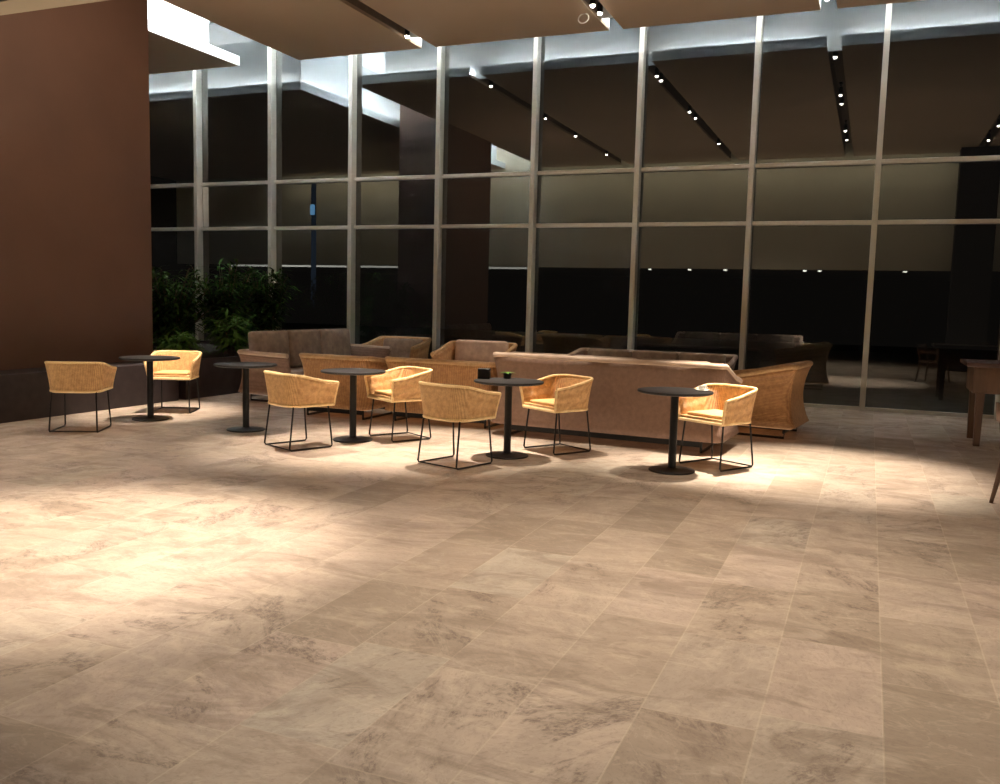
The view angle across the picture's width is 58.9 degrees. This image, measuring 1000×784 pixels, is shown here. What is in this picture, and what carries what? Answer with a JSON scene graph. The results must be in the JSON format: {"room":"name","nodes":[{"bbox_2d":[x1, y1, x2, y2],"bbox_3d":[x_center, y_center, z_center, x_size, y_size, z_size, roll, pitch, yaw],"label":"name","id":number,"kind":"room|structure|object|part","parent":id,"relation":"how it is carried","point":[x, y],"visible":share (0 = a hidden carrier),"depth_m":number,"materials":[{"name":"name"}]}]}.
{"room":"lobby","nodes":[
{"label":"lobby","id":0,"kind":"room"},
{"bbox_2d":[0,0,106,14],"bbox_3d":[-5.862,-3.857,4.862,33.000,4.220,0.120,4,6,22],"label":"ceiling","id":1,"kind":"structure","parent":0,"point":[6,6],"depth_m":3.38,"materials":[{"name":"beige paint"}]},
{"bbox_2d":[148,0,612,43],"bbox_3d":[-3.796,-5.840,9.547,33.000,1.130,10.420,4,6,22],"label":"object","id":2,"kind":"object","parent":1,"relation":"attached to","point":[161,12],"depth_m":14.98,"materials":[{"name":"grey paint"}]},
{"bbox_2d":[346,0,600,34],"bbox_3d":[2.394,-5.020,7.004,12.740,0.329,10.370,4,6,22],"label":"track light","id":3,"kind":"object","parent":1,"relation":"attached to","point":[357,3],"depth_m":13.23,"materials":[{"name":"brown paint"}]},
{"bbox_2d":[148,0,920,70],"bbox_3d":[-3.728,-5.333,9.795,33.000,0.167,10.842,4,6,22],"label":"trim","id":4,"kind":"structure","parent":1,"relation":"attached to","point":[154,27],"depth_m":14.80,"materials":[{"name":"grey paint"}]},
{"bbox_2d":[0,0,152,369],"bbox_3d":[-5.973,-3.222,11.321,1.200,6.790,2.760,4,6,22],"label":"wall","id":5,"kind":"structure","parent":0,"point":[76,255],"depth_m":11.23,"materials":[{"name":"brown paint"}]},
{"bbox_2d":[0,361,178,422],"bbox_3d":[-5.526,0.004,10.621,0.540,0.540,4.070,4,6,22],"label":"trim","id":6,"kind":"structure","parent":5,"relation":"attached to","point":[25,394],"depth_m":10.69,"materials":[{"name":"stone"}]},
{"bbox_2d":[0,393,999,783],"bbox_3d":[-5.325,0.712,6.916,33.000,0.100,20.495,4,6,22],"label":"floor","id":7,"kind":"structure","parent":0,"point":[185,598],"depth_m":4.38,"materials":[{"name":"stone"}]},
{"bbox_2d":[44,361,116,432],"bbox_3d":[-4.523,0.029,9.532,0.616,0.756,0.574,1,6,-8],"label":"chair","id":8,"kind":"object","parent":7,"relation":"on","point":[64,377],"visible":1,"depth_m":9.28,"materials":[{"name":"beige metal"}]},
{"bbox_3d":[-4.757,0.190,9.521,0.033,0.428,0.497,1,6,-8],"label":"leg","id":9,"kind":"part","parent":8,"relation":"part of","materials":[{"name":"black metal"}]},
{"bbox_3d":[-4.518,-0.181,9.507,0.605,0.307,0.556,1,6,-8],"label":"backrest","id":10,"kind":"part","parent":8,"relation":"part of","materials":[{"name":"wicker"}]},
{"bbox_3d":[-4.298,0.195,9.582,0.033,0.428,0.497,1,6,-8],"label":"leg","id":11,"kind":"part","parent":8,"relation":"part of","materials":[{"name":"black metal"}]},
{"bbox_2d":[119,355,179,421],"bbox_3d":[-4.135,-0.044,10.464,0.680,0.737,0.680,4,6,22],"label":"bistro table","id":12,"kind":"object","parent":7,"relation":"on","point":[150,416],"visible":1,"depth_m":10.43,"materials":[{"name":"black metal"}]},
{"bbox_2d":[150,183,193,230],"bbox_3d":[-6.882,-3.939,18.065,1.830,6.790,0.170,4,6,22],"label":"window","id":13,"kind":"structure","parent":7,"relation":"on","point":[172,205],"depth_m":18.08,"materials":[{"name":"metal"}]},
{"bbox_2d":[143,350,201,412],"bbox_3d":[-4.120,-0.135,11.225,0.616,0.756,0.574,1,6,-4],"label":"chair","id":14,"kind":"object","parent":7,"relation":"on","point":[187,367],"visible":0.9,"depth_m":11.35,"materials":[{"name":"beige wicker"}]},
{"bbox_3d":[-4.355,0.025,11.221,0.033,0.428,0.497,1,6,-4],"label":"leg","id":15,"kind":"part","parent":14,"relation":"part of","materials":[{"name":"black metal"}]},
{"bbox_3d":[-4.118,-0.212,11.209,0.508,0.030,0.488,1,6,-4],"label":"seat","id":16,"kind":"part","parent":14,"relation":"part of","materials":[{"name":"wicker"}]},
{"bbox_3d":[-4.115,-0.345,11.207,0.605,0.307,0.556,1,6,-4],"label":"backrest","id":17,"kind":"part","parent":14,"relation":"part of","materials":[{"name":"wicker"}]},
{"bbox_3d":[-3.894,0.033,11.256,0.033,0.428,0.497,1,6,-4],"label":"leg","id":18,"kind":"part","parent":14,"relation":"part of","materials":[{"name":"black metal"}]},
{"bbox_2d":[153,340,248,399],"bbox_3d":[-5.240,-0.464,15.142,3.550,0.560,4.320,4,6,22],"label":"planter","id":19,"kind":"object","parent":7,"relation":"on","point":[213,380],"visible":0.17,"depth_m":13.12,"materials":[{"name":"stone"}]},
{"bbox_2d":[152,278,204,341],"bbox_3d":[-5.767,-1.397,15.565,1.314,1.308,1.428,4,6,22],"label":"shrub","id":20,"kind":"object","parent":19,"relation":"on","point":[173,278],"visible":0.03,"depth_m":15.52,"materials":[{"name":"green plant"}]},
{"bbox_2d":[153,326,212,353],"bbox_3d":[-4.809,-0.706,13.101,1.035,0.528,0.954,4,6,22],"label":"shrub","id":21,"kind":"object","parent":19,"relation":"on","point":[181,342],"visible":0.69,"depth_m":12.95,"materials":[{"name":"green plant"}]},
{"bbox_2d":[152,266,223,341],"bbox_3d":[-5.084,-1.278,13.933,1.561,1.442,1.631,4,6,22],"label":"shrub","id":22,"kind":"object","parent":19,"relation":"in","point":[167,316],"visible":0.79,"depth_m":13.75,"materials":[{"name":"green plant"}]},
{"bbox_2d":[185,258,268,353],"bbox_3d":[-4.638,-1.446,14.884,1.440,1.601,1.449,3,6,16],"label":"shrub","id":23,"kind":"object","parent":19,"relation":"in","point":[226,302],"visible":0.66,"depth_m":14.69,"materials":[{"name":"green plant"}]},
{"bbox_2d":[201,309,258,355],"bbox_3d":[-4.221,-0.928,14.009,1.034,0.773,1.040,4,6,22],"label":"shrub","id":24,"kind":"object","parent":19,"relation":"in","point":[229,338],"visible":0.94,"depth_m":13.86,"materials":[{"name":"green plant"}]},
{"bbox_3d":[-4.245,-0.878,14.027,0.546,0.669,0.586,2,6,7],"label":"stem","id":25,"kind":"part","parent":24,"relation":"part of","materials":[{"name":"green plant"}]},
{"bbox_2d":[236,265,299,330],"bbox_3d":[-4.242,-1.521,16.089,1.342,1.522,1.289,3,6,16],"label":"shrub","id":26,"kind":"object","parent":19,"relation":"on","point":[266,321],"visible":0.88,"depth_m":15.94,"materials":[{"name":"green plant"}]},
{"bbox_3d":[-4.254,-1.514,16.094,0.888,1.508,0.844,2,6,4],"label":"stem","id":27,"kind":"part","parent":26,"relation":"part of","materials":[{"name":"green plant"}]},
{"bbox_2d":[193,69,267,340],"bbox_3d":[-5.230,-3.827,17.384,1.830,6.790,0.170,4,6,22],"label":"window","id":28,"kind":"structure","parent":7,"relation":"on","point":[206,195],"depth_m":17.66,"materials":[{"name":"metal"}]},
{"bbox_3d":[-5.183,-3.666,17.472,1.790,0.874,0.001,4,6,22],"label":"pane","id":29,"kind":"part","parent":28,"relation":"part of","materials":[{"name":"clear glass"}]},
{"bbox_2d":[214,362,276,432],"bbox_3d":[-2.818,0.057,9.813,0.680,0.737,0.680,4,6,22],"label":"bistro table","id":30,"kind":"object","parent":7,"relation":"on","point":[245,366],"visible":0.99,"depth_m":9.77,"materials":[{"name":"black metal"}]},
{"bbox_2d":[263,370,338,451],"bbox_3d":[-2.011,0.166,8.819,0.574,0.756,0.616,-4,8,-44],"label":"chair","id":31,"kind":"object","parent":7,"relation":"on","point":[292,391],"visible":1,"depth_m":8.59,"materials":[{"name":"beige wicker"}]},
{"bbox_3d":[-2.174,0.308,9.003,0.497,0.428,0.033,-4,8,-44],"label":"leg","id":32,"kind":"part","parent":31,"relation":"part of","materials":[{"name":"black metal"}]},
{"bbox_3d":[-2.009,-0.044,8.795,0.556,0.307,0.605,-4,8,-44],"label":"backrest","id":33,"kind":"part","parent":31,"relation":"part of","materials":[{"name":"wicker"}]},
{"bbox_3d":[-1.853,0.350,8.672,0.497,0.428,0.033,-4,8,-44],"label":"leg","id":34,"kind":"part","parent":31,"relation":"part of","materials":[{"name":"black metal"}]},
{"bbox_2d":[268,47,347,330],"bbox_3d":[-3.579,-3.715,16.703,1.830,6.790,0.170,4,6,22],"label":"window","id":35,"kind":"structure","parent":7,"relation":"on","point":[272,181],"depth_m":16.89,"materials":[{"name":"metal"}]},
{"bbox_2d":[237,328,391,401],"bbox_3d":[-2.753,-0.441,13.428,0.907,0.989,2.736,4,6,24],"label":"sofa","id":36,"kind":"object","parent":7,"relation":"on","point":[283,348],"visible":0.48,"depth_m":13.07,"materials":[{"name":"beige fabric"}]},
{"bbox_3d":[-3.212,0.083,12.444,0.750,0.125,0.028,4,6,24],"label":"sled leg","id":37,"kind":"part","parent":36,"relation":"part of","materials":[{"name":"black metal"}]},
{"bbox_2d":[248,330,289,359],"bbox_3d":[-3.331,-0.608,12.799,0.140,0.555,0.780,-2,4,25],"label":"cushion","id":38,"kind":"object","parent":36,"relation":"on","point":[276,341],"depth_m":12.72,"materials":[{"name":"beige fabric"}]},
{"bbox_2d":[291,368,303,374],"bbox_3d":[-2.992,-0.227,12.679,0.630,0.155,0.786,4,6,24],"label":"seat cushion","id":39,"kind":"object","parent":36,"relation":"on","point":[299,371],"depth_m":12.58,"materials":[{"name":"beige fabric"}]},
{"bbox_2d":[287,329,320,366],"bbox_3d":[-3.003,-0.674,13.520,0.140,0.555,0.780,-2,4,23],"label":"cushion","id":40,"kind":"object","parent":36,"relation":"on","point":[308,340],"depth_m":13.38,"materials":[{"name":"beige fabric"}]},
{"bbox_3d":[-2.748,-0.635,13.408,0.906,0.086,2.736,4,6,24],"label":"rail","id":41,"kind":"part","parent":36,"relation":"part of","materials":[{"name":"brown fabric"}]},
{"bbox_2d":[318,328,350,355],"bbox_3d":[-2.674,-0.741,14.244,0.140,0.555,0.780,-2,4,26],"label":"cushion","id":42,"kind":"object","parent":36,"relation":"on","point":[332,341],"depth_m":14.17,"materials":[{"name":"beige fabric"}]},
{"bbox_2d":[299,353,391,419],"bbox_3d":[-1.919,-0.103,11.306,1.042,0.792,0.902,4,6,22],"label":"wicker armchair","id":43,"kind":"object","parent":7,"relation":"on","point":[312,363],"visible":0.63,"depth_m":10.88,"materials":[{"name":"brown wicker"}]},
{"bbox_3d":[-2.294,0.203,11.511,0.028,0.125,0.734,4,6,22],"label":"sled leg","id":44,"kind":"part","parent":43,"relation":"part of","materials":[{"name":"black metal"}]},
{"bbox_3d":[-1.911,-0.424,11.273,1.042,0.146,0.902,4,6,22],"label":"rail","id":45,"kind":"part","parent":43,"relation":"part of","materials":[{"name":"wicker"}]},
{"bbox_3d":[-1.548,0.253,11.204,0.028,0.125,0.734,4,6,22],"label":"sled leg","id":46,"kind":"part","parent":43,"relation":"part of","materials":[{"name":"black metal"}]},
{"bbox_2d":[320,368,385,442],"bbox_3d":[-1.546,0.141,9.310,0.680,0.737,0.680,4,6,22],"label":"bistro table","id":47,"kind":"object","parent":7,"relation":"on","point":[353,372],"visible":1,"depth_m":9.27,"materials":[{"name":"black metal"}]},
{"bbox_2d":[347,55,434,343],"bbox_3d":[-1.927,-3.603,16.022,1.830,6.790,0.170,4,6,22],"label":"window","id":48,"kind":"structure","parent":7,"relation":"on","point":[352,103],"depth_m":16.26,"materials":[{"name":"metal"}]},
{"bbox_2d":[363,336,431,358],"bbox_3d":[-1.776,-0.527,15.272,1.000,0.832,0.903,3,6,17],"label":"wicker armchair","id":49,"kind":"object","parent":7,"relation":"on","point":[402,346],"visible":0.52,"depth_m":15.41,"materials":[{"name":"beige fabric"}]},
{"bbox_3d":[-1.768,-0.849,15.239,1.000,0.186,0.903,3,6,17],"label":"rail","id":50,"kind":"part","parent":49,"relation":"part of","materials":[{"name":"wicker"}]},
{"bbox_2d":[383,338,422,357],"bbox_3d":[-1.694,-0.750,15.499,0.739,0.365,0.140,3,0,16],"label":"cushion","id":51,"kind":"object","parent":49,"relation":"on","point":[401,347],"depth_m":15.44,"materials":[{"name":"beige fabric"}]},
{"bbox_2d":[364,366,432,442],"bbox_3d":[-1.069,0.119,9.513,0.574,0.756,0.616,-3,7,-37],"label":"chair","id":52,"kind":"object","parent":7,"relation":"on","point":[398,384],"visible":0.82,"depth_m":9.43,"materials":[{"name":"beige wicker"}]},
{"bbox_3d":[-1.073,0.041,9.501,0.488,0.030,0.508,-3,7,-37],"label":"seat","id":53,"kind":"part","parent":52,"relation":"part of","materials":[{"name":"wicker"}]},
{"bbox_3d":[-1.215,0.260,9.712,0.497,0.428,0.033,-3,7,-37],"label":"leg","id":54,"kind":"part","parent":52,"relation":"part of","materials":[{"name":"black metal"}]},
{"bbox_3d":[-1.060,-0.092,9.494,0.556,0.307,0.605,-3,7,-37],"label":"backrest","id":55,"kind":"part","parent":52,"relation":"part of","materials":[{"name":"wicker"}]},
{"bbox_3d":[-0.935,0.304,9.345,0.497,0.428,0.033,-3,7,-37],"label":"leg","id":56,"kind":"part","parent":52,"relation":"part of","materials":[{"name":"black metal"}]},
{"bbox_2d":[385,356,498,428],"bbox_3d":[-0.592,-0.028,10.910,1.509,0.792,0.896,4,6,22],"label":"wicker armchair","id":57,"kind":"object","parent":7,"relation":"on","point":[449,372],"visible":0.45,"depth_m":10.47,"materials":[{"name":"brown wicker"}]},
{"bbox_3d":[-1.149,0.265,11.190,0.028,0.125,0.734,4,6,22],"label":"sled leg","id":58,"kind":"part","parent":57,"relation":"part of","materials":[{"name":"black metal"}]},
{"bbox_3d":[-0.584,-0.350,10.877,1.509,0.146,0.896,4,6,22],"label":"rail","id":59,"kind":"part","parent":57,"relation":"part of","materials":[{"name":"wicker"}]},
{"bbox_3d":[-0.039,0.340,10.732,0.028,0.125,0.734,4,6,22],"label":"sled leg","id":60,"kind":"part","parent":57,"relation":"part of","materials":[{"name":"black metal"}]},
{"bbox_2d":[417,381,500,469],"bbox_3d":[-0.406,0.281,8.103,0.616,0.756,0.574,6,8,40],"label":"chair","id":61,"kind":"object","parent":7,"relation":"on","point":[442,402],"visible":1,"depth_m":7.88,"materials":[{"name":"beige wicker"}]},
{"bbox_3d":[-0.586,0.424,8.270,0.033,0.428,0.497,6,8,40],"label":"leg","id":62,"kind":"part","parent":61,"relation":"part of","materials":[{"name":"black metal"}]},
{"bbox_3d":[-0.404,0.070,8.079,0.605,0.307,0.556,6,8,40],"label":"backrest","id":63,"kind":"part","parent":61,"relation":"part of","materials":[{"name":"wicker"}]},
{"bbox_3d":[-0.232,0.463,7.974,0.033,0.428,0.497,6,8,40],"label":"leg","id":64,"kind":"part","parent":61,"relation":"part of","materials":[{"name":"black metal"}]},
{"bbox_2d":[430,339,517,361],"bbox_3d":[-0.368,-0.312,13.201,1.104,0.899,0.904,3,6,17],"label":"wicker armchair","id":65,"kind":"object","parent":7,"relation":"on","point":[461,350],"visible":0.31,"depth_m":13.37,"materials":[{"name":"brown fabric"}]},
{"bbox_3d":[-0.360,-0.630,13.168,1.104,0.205,0.904,3,6,17],"label":"rail","id":66,"kind":"part","parent":65,"relation":"part of","materials":[{"name":"wicker"}]},
{"bbox_2d":[455,339,508,361],"bbox_3d":[-0.285,-0.551,13.431,0.834,0.465,0.140,3,0,18],"label":"cushion","id":67,"kind":"object","parent":65,"relation":"on","point":[465,350],"depth_m":13.38,"materials":[{"name":"brown fabric"}]},
{"bbox_2d":[432,46,529,351],"bbox_3d":[-0.276,-3.491,15.341,1.830,6.790,0.170,4,6,22],"label":"window","id":68,"kind":"structure","parent":7,"relation":"on","point":[440,94],"depth_m":15.58,"materials":[{"name":"metal"}]},
{"bbox_2d":[474,377,543,459],"bbox_3d":[0.077,0.256,8.587,0.680,0.737,0.680,4,6,22],"label":"bistro table","id":69,"kind":"object","parent":7,"relation":"on","point":[506,454],"visible":0.96,"depth_m":8.54,"materials":[{"name":"black metal"}]},
{"bbox_2d":[478,368,490,378],"bbox_3d":[-0.155,-0.181,8.687,0.120,0.100,0.090,2,6,5],"label":"box","id":70,"kind":"object","parent":69,"relation":"on","point":[483,373],"visible":1,"depth_m":8.64,"materials":[{"name":"black metal"}]},
{"bbox_2d":[501,372,513,378],"bbox_3d":[0.073,-0.165,8.772,0.183,0.061,0.174,4,6,22],"label":"plant","id":71,"kind":"object","parent":69,"relation":"on","point":[507,375],"visible":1,"depth_m":8.74,"materials":[{"name":"green plant"}]},
{"bbox_3d":[0.072,-0.159,8.768,0.090,0.050,0.090,4,6,22],"label":"pot","id":72,"kind":"part","parent":71,"relation":"part of","materials":[{"name":"black metal"}]},
{"bbox_2d":[519,374,592,454],"bbox_3d":[0.591,0.216,8.980,0.574,0.756,0.616,-3,7,-36],"label":"chair","id":73,"kind":"object","parent":7,"relation":"on","point":[559,393],"visible":0.97,"depth_m":8.92,"materials":[{"name":"beige wicker"}]},
{"bbox_3d":[0.586,0.138,8.967,0.488,0.030,0.508,-3,7,-36],"label":"seat","id":74,"kind":"part","parent":73,"relation":"part of","materials":[{"name":"wicker"}]},
{"bbox_3d":[0.449,0.356,9.181,0.497,0.428,0.033,-3,7,-36],"label":"leg","id":75,"kind":"part","parent":73,"relation":"part of","materials":[{"name":"black metal"}]},
{"bbox_3d":[0.599,0.005,8.960,0.556,0.307,0.605,-3,7,-36],"label":"backrest","id":76,"kind":"part","parent":73,"relation":"part of","materials":[{"name":"wicker"}]},
{"bbox_3d":[0.720,0.402,8.809,0.497,0.428,0.033,-3,7,-36],"label":"leg","id":77,"kind":"part","parent":73,"relation":"part of","materials":[{"name":"black metal"}]},
{"bbox_2d":[525,37,633,351],"bbox_3d":[1.376,-3.380,14.660,1.830,6.790,0.170,4,6,22],"label":"window","id":78,"kind":"structure","parent":7,"relation":"on","point":[534,173],"depth_m":14.89,"materials":[{"name":"metal"}]},
{"bbox_2d":[492,351,742,452],"bbox_3d":[1.244,0.060,9.783,2.634,0.939,0.912,4,7,26],"label":"sofa","id":79,"kind":"object","parent":7,"relation":"on","point":[617,410],"visible":0.74,"depth_m":9.31,"materials":[{"name":"beige fabric"}]},
{"bbox_2d":[510,351,569,355],"bbox_3d":[0.440,-0.184,9.843,0.749,0.505,0.140,4,12,26],"label":"cushion","id":80,"kind":"object","parent":79,"relation":"on","point":[513,351],"depth_m":9.76,"materials":[{"name":"beige fabric"}]},
{"bbox_2d":[574,355,636,358],"bbox_3d":[1.127,-0.132,9.510,0.749,0.505,0.140,4,12,24],"label":"cushion","id":81,"kind":"object","parent":79,"relation":"on","point":[574,355],"depth_m":9.45,"materials":[{"name":"beige fabric"}]},
{"bbox_3d":[1.253,-0.268,9.749,2.634,0.265,0.912,4,7,26],"label":"rail","id":82,"kind":"part","parent":79,"relation":"part of","materials":[{"name":"brown fabric"}]},
{"bbox_2d":[642,358,709,362],"bbox_3d":[1.813,-0.080,9.178,0.749,0.505,0.140,4,12,25],"label":"cushion","id":83,"kind":"object","parent":79,"relation":"on","point":[645,358],"depth_m":9.11,"materials":[{"name":"beige fabric"}]},
{"bbox_3d":[2.213,0.537,9.367,0.028,0.125,0.750,4,7,26],"label":"sled leg","id":84,"kind":"part","parent":79,"relation":"part of","materials":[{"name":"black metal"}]},
{"bbox_2d":[568,348,737,369],"bbox_3d":[2.190,-0.182,12.957,2.410,0.820,0.908,4,6,22],"label":"sofa","id":85,"kind":"object","parent":7,"relation":"on","point":[730,360],"visible":0.27,"depth_m":13.09,"materials":[{"name":"beige fabric"}]},
{"bbox_2d":[588,348,631,357],"bbox_3d":[1.660,-0.464,13.449,0.679,0.385,0.140,4,1,21],"label":"cushion","id":86,"kind":"object","parent":85,"relation":"on","point":[591,351],"depth_m":13.38,"materials":[{"name":"beige fabric"}]},
{"bbox_2d":[632,350,677,359],"bbox_3d":[2.301,-0.420,13.185,0.679,0.385,0.140,4,1,23],"label":"cushion","id":87,"kind":"object","parent":85,"relation":"on","point":[639,354],"depth_m":13.12,"materials":[{"name":"beige fabric"}]},
{"bbox_2d":[679,352,725,363],"bbox_3d":[2.943,-0.377,12.920,0.679,0.385,0.140,4,1,24],"label":"cushion","id":88,"kind":"object","parent":85,"relation":"on","point":[689,356],"depth_m":12.84,"materials":[{"name":"beige fabric"}]},
{"bbox_2d":[637,387,713,474],"bbox_3d":[1.573,0.352,8.024,0.680,0.737,0.680,4,6,22],"label":"bistro table","id":89,"kind":"object","parent":7,"relation":"on","point":[675,393],"visible":0.98,"depth_m":7.98,"materials":[{"name":"black metal"}]},
{"bbox_2d":[695,385,707,390],"bbox_3d":[1.828,-0.033,8.001,0.120,0.045,0.120,4,6,22],"label":"coffee cup","id":90,"kind":"object","parent":89,"relation":"on","point":[701,388],"visible":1,"depth_m":7.98,"materials":[{"name":"white ceramic"}]},
{"bbox_2d":[627,27,748,349],"bbox_3d":[3.027,-3.268,13.979,1.830,6.790,0.170,4,6,22],"label":"window","id":91,"kind":"structure","parent":7,"relation":"on","point":[638,169],"depth_m":14.19,"materials":[{"name":"metal"}]},
{"bbox_2d":[678,383,757,471],"bbox_3d":[2.051,0.319,8.334,0.574,0.756,0.616,-3,7,-37],"label":"chair","id":92,"kind":"object","parent":7,"relation":"on","point":[730,404],"visible":0.92,"depth_m":8.32,"materials":[{"name":"beige wicker"}]},
{"bbox_3d":[1.904,0.460,8.532,0.497,0.428,0.033,-3,7,-37],"label":"leg","id":93,"kind":"part","parent":92,"relation":"part of","materials":[{"name":"black metal"}]},
{"bbox_3d":[2.047,0.241,8.322,0.488,0.030,0.508,-3,7,-37],"label":"seat","id":94,"kind":"part","parent":92,"relation":"part of","materials":[{"name":"wicker"}]},
{"bbox_3d":[2.060,0.109,8.315,0.556,0.307,0.605,-3,7,-37],"label":"backrest","id":95,"kind":"part","parent":92,"relation":"part of","materials":[{"name":"wicker"}]},
{"bbox_3d":[2.186,0.505,8.167,0.497,0.428,0.033,-3,7,-37],"label":"leg","id":96,"kind":"part","parent":92,"relation":"part of","materials":[{"name":"black metal"}]},
{"bbox_2d":[732,361,812,438],"bbox_3d":[3.144,0.052,10.655,1.007,0.872,0.983,5,7,29],"label":"wicker armchair","id":97,"kind":"object","parent":7,"relation":"on","point":[779,403],"visible":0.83,"depth_m":10.19,"materials":[{"name":"brown wicker"}]},
{"bbox_3d":[2.935,0.451,10.382,0.801,0.125,0.028,5,7,29],"label":"sled leg","id":98,"kind":"part","parent":97,"relation":"part of","materials":[{"name":"black metal"}]},
{"bbox_3d":[3.299,0.394,11.023,0.801,0.125,0.028,5,7,29],"label":"sled leg","id":99,"kind":"part","parent":97,"relation":"part of","materials":[{"name":"black metal"}]},
{"bbox_3d":[3.152,-0.259,10.623,1.007,0.246,0.983,5,7,29],"label":"rail","id":100,"kind":"part","parent":97,"relation":"part of","materials":[{"name":"wicker"}]},
{"bbox_2d":[738,16,875,409],"bbox_3d":[4.679,-3.156,13.298,1.830,6.790,0.170,4,6,22],"label":"window","id":101,"kind":"structure","parent":7,"relation":"on","point":[759,25],"depth_m":13.50,"materials":[{"name":"metal"}]},
{"bbox_3d":[4.625,0.194,13.665,1.706,0.049,0.095,4,6,22],"label":"sill","id":102,"kind":"part","parent":101,"relation":"part of","materials":[{"name":"metal"}]},
{"bbox_2d":[859,3,999,418],"bbox_3d":[6.331,-3.044,12.617,1.830,6.790,0.170,4,6,22],"label":"window","id":103,"kind":"structure","parent":7,"relation":"on","point":[879,160],"depth_m":12.84,"materials":[{"name":"metal"}]},
{"bbox_3d":[6.277,0.305,12.984,1.706,0.049,0.095,4,6,22],"label":"sill","id":104,"kind":"part","parent":103,"relation":"part of","materials":[{"name":"metal"}]},
{"bbox_2d":[960,359,999,445],"bbox_3d":[6.029,0.145,10.110,1.370,0.945,0.900,4,6,22],"label":"wooden table","id":105,"kind":"object","parent":7,"relation":"on","point":[983,376],"visible":1,"depth_m":9.96,"materials":[{"name":"red wood"}]},
{"bbox_3d":[5.671,0.255,10.640,0.088,0.600,0.088,4,6,22],"label":"leg","id":106,"kind":"part","parent":105,"relation":"part of","materials":[{"name":"brown wood"}]},
{"bbox_3d":[5.410,0.313,10.015,0.088,0.600,0.088,4,6,22],"label":"leg","id":107,"kind":"part","parent":105,"relation":"part of","materials":[{"name":"brown wood"}]},
{"bbox_2d":[989,402,999,502],"bbox_3d":[4.141,0.511,6.759,0.614,0.814,0.528,1,6,-2],"label":"wooden chair","id":108,"kind":"object","parent":7,"relation":"on","point":[997,479],"visible":1,"depth_m":6.99,"materials":[{"name":"brown wood"}]},
{"bbox_3d":[3.944,0.672,6.987,0.116,0.437,0.051,5,7,29],"label":"leg","id":109,"kind":"part","parent":108,"relation":"part of","materials":[{"name":"brown wood"}]},
{"bbox_3d":[3.887,0.177,6.715,0.089,0.153,0.466,1,6,-2],"label":"backrest","id":110,"kind":"part","parent":108,"relation":"part of","materials":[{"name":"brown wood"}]},
{"bbox_2d":[994,345,999,419],"bbox_3d":[7.982,-2.932,11.935,1.830,6.790,0.170,4,6,22],"label":"window","id":111,"kind":"structure","parent":7,"relation":"on","point":[997,397],"depth_m":12.55,"materials":[{"name":"metal"}]},
{"bbox_2d":[148,0,919,73],"bbox_3d":[-3.732,-5.271,9.796,33.000,0.050,10.830,4,6,22],"label":"ceiling","id":112,"kind":"structure","parent":0,"point":[298,29],"depth_m":13.07,"materials":[{"name":"beige paint"}]},
{"bbox_2d":[405,29,409,37],"bbox_3d":[-1.457,-5.688,13.903,0.084,0.257,0.140,4,6,22],"label":"track spotlight","id":113,"kind":"object","parent":112,"relation":"attached to","point":[407,33],"visible":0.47,"depth_m":13.88,"materials":[{"name":"black metal"}]},
{"bbox_2d":[578,13,588,23],"bbox_3d":[1.194,-5.345,12.661,0.168,0.168,0.074,4,6,22],"label":"trim ring","id":114,"kind":"object","parent":112,"relation":"attached to","point":[586,13],"visible":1,"depth_m":12.65,"materials":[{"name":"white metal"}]},
{"bbox_2d":[590,0,595,7],"bbox_3d":[1.285,-5.447,12.233,0.084,0.257,0.140,4,6,22],"label":"track spotlight","id":115,"kind":"object","parent":112,"relation":"attached to","point":[592,2],"visible":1,"depth_m":12.21,"materials":[{"name":"black metal"}]},
{"bbox_2d":[597,2,602,14],"bbox_3d":[1.419,-5.476,12.555,0.084,0.257,0.140,4,6,22],"label":"track spotlight","id":116,"kind":"object","parent":112,"relation":"attached to","point":[599,5],"visible":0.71,"depth_m":12.53,"materials":[{"name":"black metal"}]},
{"label":"outside","id":117,"kind":"structure","parent":0,"visible":0},
{"bbox_2d":[153,322,998,414],"bbox_3d":[4.367,-1.267,30.092,53.000,0.180,29.860,4,6,22],"label":"ground","id":118,"kind":"structure","parent":117,"point":[909,378],"depth_m":29.65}
]}

